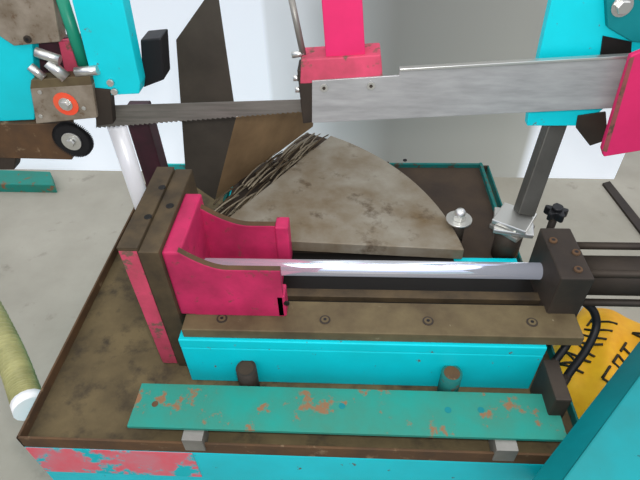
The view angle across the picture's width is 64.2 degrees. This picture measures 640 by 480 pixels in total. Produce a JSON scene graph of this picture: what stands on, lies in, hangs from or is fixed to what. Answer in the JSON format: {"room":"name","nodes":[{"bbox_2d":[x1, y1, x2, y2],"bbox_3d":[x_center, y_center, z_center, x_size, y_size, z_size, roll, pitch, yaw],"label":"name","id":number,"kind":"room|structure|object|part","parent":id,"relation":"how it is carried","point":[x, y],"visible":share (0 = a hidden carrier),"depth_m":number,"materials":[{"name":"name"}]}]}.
{"room":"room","nodes":[
{"label":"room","id":0,"kind":"room"},
{"bbox_2d":[15,0,624,178],"bbox_3d":[-2.209,-1.632,1.823,7.364,3.200,0.120,1,42,4],"label":"wall","id":1,"kind":"structure","parent":0,"point":[260,36],"depth_m":2.30,"materials":[{"name":"paint"}]},
{"bbox_2d":[0,151,639,479],"bbox_3d":[0.032,1.322,0.922,12.000,0.100,5.600,1,42,3],"label":"floor","id":2,"kind":"structure","parent":0,"point":[55,247],"depth_m":2.33,"materials":[{"name":"concrete"}]},
{"bbox_2d":[0,301,40,420],"bbox_3d":[-1.253,0.145,1.782,1.782,0.566,0.114,33,52,32],"label":"hose","id":3,"kind":"object","parent":2,"relation":"on","point":[19,378],"visible":0.9,"depth_m":1.18,"materials":[{"name":"fabric"}]},
{"bbox_2d":[0,170,56,192],"bbox_3d":[-1.591,-0.312,2.687,0.469,0.050,0.140,1,42,3],"label":"bar","id":4,"kind":"object","parent":2,"relation":"on","point":[10,180],"visible":1,"depth_m":2.64,"materials":[{"name":"teal paint"}]},
{"bbox_2d":[0,0,639,479],"bbox_3d":[0.181,0.191,1.132,1.835,1.290,1.416,1,42,3],"label":"saw","id":5,"kind":"object","parent":2,"relation":"on","point":[329,308],"visible":1,"depth_m":1.02,"materials":[{"name":"teal paint"}]},
{"bbox_3d":[-0.601,-0.339,0.999,0.174,0.218,0.040,1,42,3],"label":"saw frame plate","id":6,"kind":"part","parent":5,"relation":"part of","materials":[{"name":"teal paint"}]},
{"bbox_2d":[58,98,72,110],"bbox_3d":[-0.493,-0.263,0.988,0.026,0.026,0.002,1,42,3],"label":"bolt","id":7,"kind":"object","parent":5,"relation":"in","point":[64,104],"depth_m":0.98,"materials":[{"name":"metal"}]},
{"bbox_3d":[-0.384,-0.359,0.937,0.103,0.185,0.035,1,42,3],"label":"blade guide arm","id":8,"kind":"part","parent":5,"relation":"part of","materials":[{"name":"teal paint"}]},
{"bbox_3d":[-0.340,-0.071,1.010,0.038,0.002,0.258,1,42,3],"label":"vise jaw plate","id":9,"kind":"part","parent":5,"relation":"part of","materials":[{"name":"metal"}]},
{"bbox_3d":[-0.422,-0.160,1.332,0.052,0.418,0.050,1,42,3],"label":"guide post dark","id":10,"kind":"part","parent":5,"relation":"part of","materials":[{"name":"purple paint"}]},
{"bbox_3d":[-0.336,0.061,1.130,0.038,0.355,0.258,1,42,3],"label":"vise jaw plate","id":11,"kind":"part","parent":5,"relation":"part of","materials":[{"name":"metal"}]},
{"bbox_3d":[-0.297,0.065,1.126,0.038,0.352,0.264,1,42,3],"label":"vise jaw plate","id":12,"kind":"part","parent":5,"relation":"part of","materials":[{"name":"metal"}]},
{"bbox_3d":[-0.234,-0.256,1.038,0.477,0.066,0.001,1,42,3],"label":"saw band blade","id":13,"kind":"part","parent":5,"relation":"part of","materials":[{"name":"metal"}]},
{"bbox_3d":[-0.277,-0.301,1.205,0.158,0.517,0.004,1,42,3],"label":"chip guard plate","id":14,"kind":"part","parent":5,"relation":"part of","materials":[{"name":"grey metal"}]},
{"bbox_3d":[-0.149,-0.304,1.406,0.266,0.246,0.318,1,42,3],"label":"chip guard plate","id":15,"kind":"part","parent":5,"relation":"part of","materials":[{"name":"brown metal"}]},
{"bbox_3d":[-0.041,-0.386,0.916,0.030,0.114,0.012,1,42,3],"label":"coolant rod","id":16,"kind":"part","parent":5,"relation":"part of","materials":[{"name":"metal"}]},
{"bbox_2d":[16,163,578,463],"bbox_3d":[-0.024,0.086,1.344,1.105,0.038,0.966,1,42,3],"label":"tray","id":17,"kind":"object","parent":5,"relation":"on","point":[85,403],"depth_m":1.08,"materials":[{"name":"brown metal"}]},
{"bbox_3d":[0.044,-0.378,0.920,0.080,0.137,0.040,1,42,3],"label":"blade guide arm","id":18,"kind":"part","parent":5,"relation":"part of","materials":[{"name":"pink paint"}]},
{"bbox_3d":[0.115,0.060,1.072,0.720,0.035,0.035,1,42,3],"label":"vise cylinder rod","id":19,"kind":"part","parent":5,"relation":"part of","materials":[{"name":"silver metal"}]},
{"bbox_3d":[0.117,0.164,1.027,0.780,0.025,0.080,1,42,3],"label":"vise rail","id":20,"kind":"part","parent":5,"relation":"part of","materials":[{"name":"metal"}]},
{"bbox_3d":[0.200,0.122,1.079,0.620,0.024,0.022,1,42,3],"label":"vise rail","id":21,"kind":"part","parent":5,"relation":"part of","materials":[{"name":"metal"}]},
{"bbox_2d":[446,211,471,227],"bbox_3d":[0.327,-0.049,1.200,0.060,0.005,0.060,1,42,3],"label":"washer","id":22,"kind":"object","parent":5,"relation":"in","point":[452,221],"depth_m":1.19,"materials":[{"name":"metal"}]},
{"bbox_3d":[0.328,-0.020,1.226,0.034,0.072,0.034,1,42,3],"label":"stop stud post","id":23,"kind":"part","parent":5,"relation":"part of","materials":[{"name":"metal"}]},
{"bbox_3d":[0.309,-0.280,0.952,0.654,0.134,0.004,1,42,3],"label":"blade guard plate","id":24,"kind":"part","parent":5,"relation":"part of","materials":[{"name":"metal"}]},
{"bbox_3d":[0.434,-0.031,1.154,0.100,0.011,0.100,1,42,3],"label":"frame support post plate","id":25,"kind":"part","parent":5,"relation":"part of","materials":[{"name":"metal"}]},
{"bbox_3d":[0.434,-0.040,1.146,0.100,0.011,0.100,1,42,3],"label":"frame support post plate","id":26,"kind":"part","parent":5,"relation":"part of","materials":[{"name":"metal"}]},
{"bbox_3d":[0.433,-0.049,1.138,0.103,0.011,0.103,1,42,3],"label":"frame support post plate","id":27,"kind":"part","parent":5,"relation":"part of","materials":[{"name":"metal"}]},
{"bbox_3d":[0.488,-0.216,1.082,0.104,0.326,0.160,1,42,3],"label":"frame support post","id":28,"kind":"part","parent":5,"relation":"part of","materials":[{"name":"metal"}]},
{"bbox_3d":[0.542,-0.022,1.206,0.018,0.090,0.018,1,42,3],"label":"clamp knob stem","id":29,"kind":"part","parent":5,"relation":"part of","materials":[{"name":"metal"}]},
{"bbox_3d":[0.508,-0.328,0.947,0.221,0.250,0.020,1,42,3],"label":"saw frame plate","id":30,"kind":"part","parent":5,"relation":"part of","materials":[{"name":"teal paint"}]},
{"bbox_3d":[0.761,0.014,1.044,0.488,0.016,0.016,1,42,3],"label":"vise cylinder tie rod","id":31,"kind":"part","parent":5,"relation":"part of","materials":[{"name":"metal"}]},
{"bbox_3d":[0.759,0.130,1.032,0.488,0.016,0.016,1,42,3],"label":"vise cylinder tie rod","id":32,"kind":"part","parent":5,"relation":"part of","materials":[{"name":"metal"}]},
{"bbox_3d":[0.757,0.067,0.976,0.488,0.016,0.016,1,42,3],"label":"vise cylinder tie rod","id":33,"kind":"part","parent":5,"relation":"part of","materials":[{"name":"metal"}]},
{"bbox_3d":[0.599,-0.250,0.925,0.137,0.226,0.012,1,42,3],"label":"saw frame","id":34,"kind":"part","parent":5,"relation":"part of","materials":[{"name":"pink paint"}]},
{"bbox_2d":[611,0,633,16],"bbox_3d":[0.506,-0.392,0.854,0.035,0.035,0.002,1,42,3],"label":"washer","id":35,"kind":"object","parent":5,"relation":"in","point":[619,8],"depth_m":0.85,"materials":[{"name":"metal"}]},
{"bbox_2d":[553,307,639,418],"bbox_3d":[0.977,0.401,1.702,0.360,0.176,0.500,33,52,32],"label":"warning sign","id":36,"kind":"object","parent":2,"relation":"on","point":[619,335],"visible":0.38,"depth_m":1.66,"materials":[{"name":"yellow"}]},
{"bbox_2d":[602,181,639,233],"bbox_3d":[1.453,-0.104,2.367,0.046,0.012,0.562,-3,42,-1],"label":"bar","id":37,"kind":"object","parent":2,"relation":"on","point":[612,191],"depth_m":2.43,"materials":[{"name":"metal"}]}
]}

